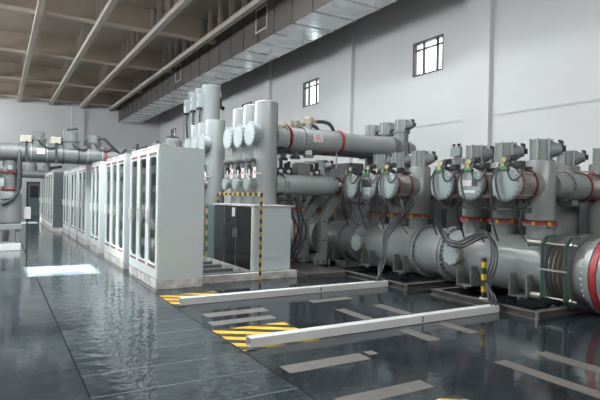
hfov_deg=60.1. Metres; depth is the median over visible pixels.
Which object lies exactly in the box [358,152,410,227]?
pole
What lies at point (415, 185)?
pole
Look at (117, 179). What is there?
tall cabinet
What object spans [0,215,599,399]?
floor
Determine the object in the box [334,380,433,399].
trim
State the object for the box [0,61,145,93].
girder
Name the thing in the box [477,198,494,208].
cable
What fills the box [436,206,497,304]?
cable
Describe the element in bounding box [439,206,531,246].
rail
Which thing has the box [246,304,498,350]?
channel
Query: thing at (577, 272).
tank
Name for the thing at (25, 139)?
junction box
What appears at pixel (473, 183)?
pole
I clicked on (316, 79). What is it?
window
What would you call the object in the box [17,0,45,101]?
roof beam
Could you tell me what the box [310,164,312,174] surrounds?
box
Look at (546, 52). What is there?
wall
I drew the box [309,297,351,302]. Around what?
trim
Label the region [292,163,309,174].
box
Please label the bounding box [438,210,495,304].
cable
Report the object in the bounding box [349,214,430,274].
tank
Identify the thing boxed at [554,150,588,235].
tube
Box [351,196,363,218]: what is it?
wall cubicle
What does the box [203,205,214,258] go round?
filler panel
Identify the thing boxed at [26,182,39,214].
door
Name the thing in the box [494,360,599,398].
trim
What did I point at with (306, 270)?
base platform
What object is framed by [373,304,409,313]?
trim
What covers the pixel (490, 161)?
tube
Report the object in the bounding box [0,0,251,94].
ceiling
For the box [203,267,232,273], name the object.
bar
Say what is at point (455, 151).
wall box
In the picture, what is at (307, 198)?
pole
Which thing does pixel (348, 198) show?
cable
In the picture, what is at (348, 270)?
base platform
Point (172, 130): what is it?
window
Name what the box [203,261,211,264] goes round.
bar
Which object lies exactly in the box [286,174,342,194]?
duct
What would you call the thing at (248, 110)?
tube
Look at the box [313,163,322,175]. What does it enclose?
box
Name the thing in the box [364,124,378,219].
tube
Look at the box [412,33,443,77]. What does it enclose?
window
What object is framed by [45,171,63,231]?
tall cabinet
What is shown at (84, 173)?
tall cabinet
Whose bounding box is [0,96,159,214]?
wall
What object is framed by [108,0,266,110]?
roof beam
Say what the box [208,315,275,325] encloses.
floor marking
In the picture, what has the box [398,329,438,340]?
trim
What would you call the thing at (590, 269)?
flange
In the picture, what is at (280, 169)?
box
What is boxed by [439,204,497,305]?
cable
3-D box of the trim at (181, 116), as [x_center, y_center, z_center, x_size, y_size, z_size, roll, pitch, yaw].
[-8.165,-3.209,35.810,0.140,8.900,0.840,1,0,-30]
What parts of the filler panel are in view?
hazard strip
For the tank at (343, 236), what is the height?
1.060 m
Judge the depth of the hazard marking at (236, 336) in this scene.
6.24 m
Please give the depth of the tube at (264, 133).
10.91 m
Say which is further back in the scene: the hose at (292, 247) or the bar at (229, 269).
the hose at (292, 247)
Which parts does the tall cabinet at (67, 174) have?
door, pane, door, pane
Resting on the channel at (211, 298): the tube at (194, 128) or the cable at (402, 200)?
the cable at (402, 200)
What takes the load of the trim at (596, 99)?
attached to the wall at (546, 52)
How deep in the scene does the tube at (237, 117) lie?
11.93 m
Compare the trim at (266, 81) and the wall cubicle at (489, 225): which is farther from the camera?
the trim at (266, 81)
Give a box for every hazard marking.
[160,291,219,304]
[212,322,321,350]
[436,395,467,399]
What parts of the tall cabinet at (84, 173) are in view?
door, pane, door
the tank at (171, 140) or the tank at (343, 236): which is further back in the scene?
the tank at (171, 140)
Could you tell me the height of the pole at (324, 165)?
1.656 m
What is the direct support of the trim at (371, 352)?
on the floor
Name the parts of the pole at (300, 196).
tank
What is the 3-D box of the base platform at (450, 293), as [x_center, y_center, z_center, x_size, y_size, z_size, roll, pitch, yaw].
[3.745,1.606,8.603,2.330,0.100,2.050,1,0,-30]
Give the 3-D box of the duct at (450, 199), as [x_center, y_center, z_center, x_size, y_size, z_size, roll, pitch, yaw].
[3.217,-0.246,11.255,1.223,0.605,0.530,1,0,-30]
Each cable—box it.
[344,196,384,227]
[345,197,381,225]
[347,197,378,223]
[348,198,384,221]
[375,202,415,280]
[377,200,404,279]
[378,198,402,280]
[378,200,413,280]
[379,197,411,280]
[434,202,493,303]
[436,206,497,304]
[437,203,494,304]
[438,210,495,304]
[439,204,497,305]
[447,198,462,208]
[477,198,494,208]
[513,199,529,207]
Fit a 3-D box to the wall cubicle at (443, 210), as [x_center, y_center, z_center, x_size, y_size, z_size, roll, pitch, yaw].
[4.019,0.633,13.803,0.645,1.980,1.190,1,0,-30]
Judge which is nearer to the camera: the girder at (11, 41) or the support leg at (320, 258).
the support leg at (320, 258)
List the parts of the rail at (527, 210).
rail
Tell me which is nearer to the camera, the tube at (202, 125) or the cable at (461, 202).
the cable at (461, 202)
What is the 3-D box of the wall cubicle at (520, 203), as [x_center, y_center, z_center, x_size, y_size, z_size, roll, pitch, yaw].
[5.247,0.670,11.695,0.645,1.980,1.190,1,0,-30]
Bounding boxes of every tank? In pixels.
[0,144,21,250]
[163,136,181,146]
[290,209,334,252]
[327,212,352,263]
[337,218,365,262]
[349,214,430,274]
[410,224,455,280]
[437,220,556,299]
[571,239,597,307]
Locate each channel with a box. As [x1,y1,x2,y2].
[178,280,387,306]
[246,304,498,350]
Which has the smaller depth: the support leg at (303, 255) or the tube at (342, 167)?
the support leg at (303, 255)
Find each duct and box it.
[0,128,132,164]
[0,162,61,177]
[118,0,396,123]
[277,123,365,160]
[278,120,372,158]
[286,117,398,168]
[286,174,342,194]
[431,193,456,202]
[556,170,599,205]
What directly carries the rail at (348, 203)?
attached to the pole at (367, 186)
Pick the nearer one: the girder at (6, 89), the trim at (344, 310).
the trim at (344, 310)
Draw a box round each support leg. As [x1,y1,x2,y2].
[293,195,320,261]
[311,196,338,264]
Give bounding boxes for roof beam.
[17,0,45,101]
[49,0,118,104]
[79,0,191,107]
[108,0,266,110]
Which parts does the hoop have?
post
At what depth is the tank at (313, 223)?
13.92 m
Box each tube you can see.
[183,125,197,147]
[184,91,194,139]
[190,88,201,124]
[190,122,205,201]
[196,84,224,122]
[197,120,224,204]
[221,108,242,203]
[231,104,254,203]
[242,100,290,204]
[329,163,362,216]
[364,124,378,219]
[378,122,394,136]
[393,119,415,167]
[446,158,464,227]
[486,159,493,231]
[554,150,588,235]
[587,148,599,236]
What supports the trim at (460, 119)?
attached to the wall at (546, 52)
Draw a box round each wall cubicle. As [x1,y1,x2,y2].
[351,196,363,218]
[429,199,446,227]
[488,200,490,231]
[516,199,525,234]
[579,201,587,234]
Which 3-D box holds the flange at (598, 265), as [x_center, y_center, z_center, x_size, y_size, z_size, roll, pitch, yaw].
[4.533,1.079,7.293,1.130,1.130,0.098,1,0,-30]
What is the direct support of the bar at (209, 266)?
on the floor
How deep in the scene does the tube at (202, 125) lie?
13.99 m
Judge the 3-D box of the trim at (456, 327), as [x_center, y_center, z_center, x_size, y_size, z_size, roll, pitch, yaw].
[2.003,1.637,6.675,0.180,0.002,0.630,1,0,-30]
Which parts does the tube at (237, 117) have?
lid, round lid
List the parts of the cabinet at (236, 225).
door, door, door, corner post, plate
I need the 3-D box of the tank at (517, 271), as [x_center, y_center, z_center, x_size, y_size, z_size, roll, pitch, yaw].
[3.527,0.980,8.986,1.257,1.198,2.130,1,0,-30]
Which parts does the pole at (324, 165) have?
tank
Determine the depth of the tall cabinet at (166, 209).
9.16 m
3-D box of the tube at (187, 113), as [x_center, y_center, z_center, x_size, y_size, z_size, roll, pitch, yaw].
[-3.410,-0.999,16.791,0.735,4.930,0.620,1,0,-30]
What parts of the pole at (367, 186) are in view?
lid plate, round lid, tank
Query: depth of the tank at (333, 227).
12.86 m
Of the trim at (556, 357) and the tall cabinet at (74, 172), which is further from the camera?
the tall cabinet at (74, 172)
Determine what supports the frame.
on the floor
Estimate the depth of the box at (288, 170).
12.07 m
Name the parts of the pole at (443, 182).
round lid, tank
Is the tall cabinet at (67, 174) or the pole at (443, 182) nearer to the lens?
the pole at (443, 182)
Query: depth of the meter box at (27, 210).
14.99 m
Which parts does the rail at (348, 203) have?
rail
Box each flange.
[584,238,599,313]
[596,258,599,301]
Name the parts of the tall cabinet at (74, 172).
door, pane, pane, door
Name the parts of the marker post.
post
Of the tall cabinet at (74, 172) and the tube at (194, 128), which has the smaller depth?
the tube at (194, 128)
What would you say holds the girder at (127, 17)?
attached to the wall
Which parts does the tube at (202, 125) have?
round lid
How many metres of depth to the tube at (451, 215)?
12.09 m
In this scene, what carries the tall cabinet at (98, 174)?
on the floor
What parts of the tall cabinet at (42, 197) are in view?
pane, door, pane, door, pane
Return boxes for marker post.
[479,258,487,299]
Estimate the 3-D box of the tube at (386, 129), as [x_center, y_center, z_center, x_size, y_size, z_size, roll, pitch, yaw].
[2.287,-0.217,13.549,0.695,3.619,0.540,1,0,-30]
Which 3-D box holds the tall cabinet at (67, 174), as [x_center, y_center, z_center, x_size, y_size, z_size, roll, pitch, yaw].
[-9.096,0.080,21.092,0.865,2.505,1.800,1,0,-30]
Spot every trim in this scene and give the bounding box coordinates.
[71,103,84,168]
[179,102,184,146]
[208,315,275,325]
[261,60,271,100]
[279,353,370,372]
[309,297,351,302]
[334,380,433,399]
[335,308,373,319]
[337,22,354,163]
[363,119,462,134]
[364,350,378,354]
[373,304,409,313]
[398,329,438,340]
[433,321,478,333]
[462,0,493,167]
[491,98,599,115]
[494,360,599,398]
[535,351,599,373]
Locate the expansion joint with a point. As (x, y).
(558, 252)
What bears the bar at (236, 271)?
on the floor
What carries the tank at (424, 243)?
on the base platform at (348, 270)
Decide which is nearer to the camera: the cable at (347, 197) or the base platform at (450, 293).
the base platform at (450, 293)
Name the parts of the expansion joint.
tie rod, plate, plate, tie rod, plate, plate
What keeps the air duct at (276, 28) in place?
hanging from the ceiling
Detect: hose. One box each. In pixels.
[289,196,297,264]
[290,196,295,263]
[292,196,299,262]
[295,196,306,264]
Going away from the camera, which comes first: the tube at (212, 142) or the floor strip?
the floor strip
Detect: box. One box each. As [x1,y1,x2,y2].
[20,135,31,161]
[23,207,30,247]
[50,137,60,163]
[277,161,286,174]
[285,161,294,174]
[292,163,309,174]
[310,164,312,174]
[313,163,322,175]
[450,144,461,156]
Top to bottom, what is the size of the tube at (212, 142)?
3.600 m
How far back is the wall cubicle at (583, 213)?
10.38 m
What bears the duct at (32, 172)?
on the tank
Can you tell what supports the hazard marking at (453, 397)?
on the floor
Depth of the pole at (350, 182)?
11.60 m
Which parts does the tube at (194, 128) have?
round lid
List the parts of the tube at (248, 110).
lid, round lid, label plate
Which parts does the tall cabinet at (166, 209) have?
door, door, instrument panel, mounting panel, instrument panel, door, rail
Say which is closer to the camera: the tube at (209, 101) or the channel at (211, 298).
the channel at (211, 298)
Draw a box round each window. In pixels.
[171,128,175,136]
[303,78,318,107]
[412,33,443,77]
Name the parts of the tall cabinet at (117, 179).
door, door, rail, mounting panel, door, instrument panel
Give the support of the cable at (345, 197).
hanging from the pole at (367, 186)
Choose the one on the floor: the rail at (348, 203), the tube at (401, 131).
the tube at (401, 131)
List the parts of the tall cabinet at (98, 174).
door, door, rail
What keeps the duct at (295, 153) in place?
attached to the tube at (386, 129)
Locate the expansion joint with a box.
[527,233,599,309]
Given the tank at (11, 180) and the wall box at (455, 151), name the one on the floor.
the tank at (11, 180)
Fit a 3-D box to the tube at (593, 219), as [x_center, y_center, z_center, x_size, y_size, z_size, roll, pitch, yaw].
[5.409,0.371,9.288,0.615,2.619,0.604,1,0,-30]
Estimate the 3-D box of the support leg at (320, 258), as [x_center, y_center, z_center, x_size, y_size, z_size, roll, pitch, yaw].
[0.578,0.685,11.945,0.660,1.573,0.240,1,0,-30]
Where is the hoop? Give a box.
[217,193,262,279]
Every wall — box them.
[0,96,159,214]
[160,0,599,202]
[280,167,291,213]
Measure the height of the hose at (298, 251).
1.571 m
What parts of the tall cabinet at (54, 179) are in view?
door, pane, door, pane, pane, door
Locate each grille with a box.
[175,63,180,82]
[255,3,267,33]
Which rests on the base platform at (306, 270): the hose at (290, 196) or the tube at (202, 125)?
the hose at (290, 196)
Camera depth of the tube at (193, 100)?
16.04 m
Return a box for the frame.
[203,256,296,283]
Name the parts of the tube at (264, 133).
lid, round lid, label plate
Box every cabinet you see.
[39,174,45,225]
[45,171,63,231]
[62,170,70,234]
[69,168,78,239]
[77,165,91,244]
[90,161,106,253]
[104,153,131,268]
[129,144,204,289]
[213,203,294,271]
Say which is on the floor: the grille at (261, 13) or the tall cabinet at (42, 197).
the tall cabinet at (42, 197)
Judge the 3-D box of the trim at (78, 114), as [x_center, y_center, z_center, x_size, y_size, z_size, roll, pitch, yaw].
[-16.227,-3.370,37.860,0.850,8.900,0.140,1,0,-30]
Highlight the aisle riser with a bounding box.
[132,144,145,150]
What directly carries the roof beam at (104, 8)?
attached to the wall at (24, 117)
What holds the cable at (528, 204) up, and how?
hanging from the unit
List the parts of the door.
pane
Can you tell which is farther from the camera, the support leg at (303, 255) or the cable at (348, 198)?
the support leg at (303, 255)
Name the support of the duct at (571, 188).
attached to the tube at (593, 219)
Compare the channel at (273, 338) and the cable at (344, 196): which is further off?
the cable at (344, 196)
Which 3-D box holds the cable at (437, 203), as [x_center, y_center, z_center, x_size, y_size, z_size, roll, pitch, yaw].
[2.824,0.803,8.532,0.399,1.472,1.841,1,0,-11]
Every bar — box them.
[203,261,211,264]
[203,264,221,268]
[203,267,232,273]
[203,271,243,274]
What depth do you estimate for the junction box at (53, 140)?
14.97 m
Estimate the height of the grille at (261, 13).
0.840 m
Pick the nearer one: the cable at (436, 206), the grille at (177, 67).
the cable at (436, 206)
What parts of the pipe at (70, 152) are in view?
label plate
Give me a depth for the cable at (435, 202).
8.59 m
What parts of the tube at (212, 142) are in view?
round lid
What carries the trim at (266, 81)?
attached to the wall at (546, 52)
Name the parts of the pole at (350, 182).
round lid, tank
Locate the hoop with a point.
(218, 194)
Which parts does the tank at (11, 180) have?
tank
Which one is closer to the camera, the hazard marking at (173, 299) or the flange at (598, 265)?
the flange at (598, 265)
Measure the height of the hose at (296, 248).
1.572 m
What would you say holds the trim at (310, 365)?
on the floor
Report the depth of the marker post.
8.17 m
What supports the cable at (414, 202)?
on the channel at (211, 298)
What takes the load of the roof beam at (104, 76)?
attached to the wall at (24, 117)
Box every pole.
[277,161,314,210]
[277,162,303,208]
[287,159,334,219]
[341,154,391,225]
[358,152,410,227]
[377,150,437,229]
[429,144,493,234]
[456,141,527,237]
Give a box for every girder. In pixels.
[0,0,217,44]
[0,29,174,72]
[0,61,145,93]
[0,82,120,107]
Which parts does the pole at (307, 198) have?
tank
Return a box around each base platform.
[290,259,344,278]
[328,265,456,290]
[429,286,593,320]
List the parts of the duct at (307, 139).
label plate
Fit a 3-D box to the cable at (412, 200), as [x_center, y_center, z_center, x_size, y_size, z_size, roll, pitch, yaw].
[1.659,0.744,10.042,0.794,1.530,0.684,1,0,-30]
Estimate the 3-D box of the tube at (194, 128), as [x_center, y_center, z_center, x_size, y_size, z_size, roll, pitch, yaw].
[-2.956,-0.310,14.707,0.780,3.600,0.570,1,0,-30]
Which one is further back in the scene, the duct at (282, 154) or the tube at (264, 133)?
the duct at (282, 154)
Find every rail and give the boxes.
[348,203,407,233]
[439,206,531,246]
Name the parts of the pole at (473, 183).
round lid, tank, handle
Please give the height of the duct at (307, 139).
1.120 m
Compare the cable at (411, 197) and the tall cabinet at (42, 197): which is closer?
the cable at (411, 197)
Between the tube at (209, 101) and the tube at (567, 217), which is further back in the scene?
the tube at (209, 101)
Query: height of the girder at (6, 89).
0.908 m
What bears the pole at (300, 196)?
on the tank at (313, 223)
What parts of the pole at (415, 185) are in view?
round lid, tank, handle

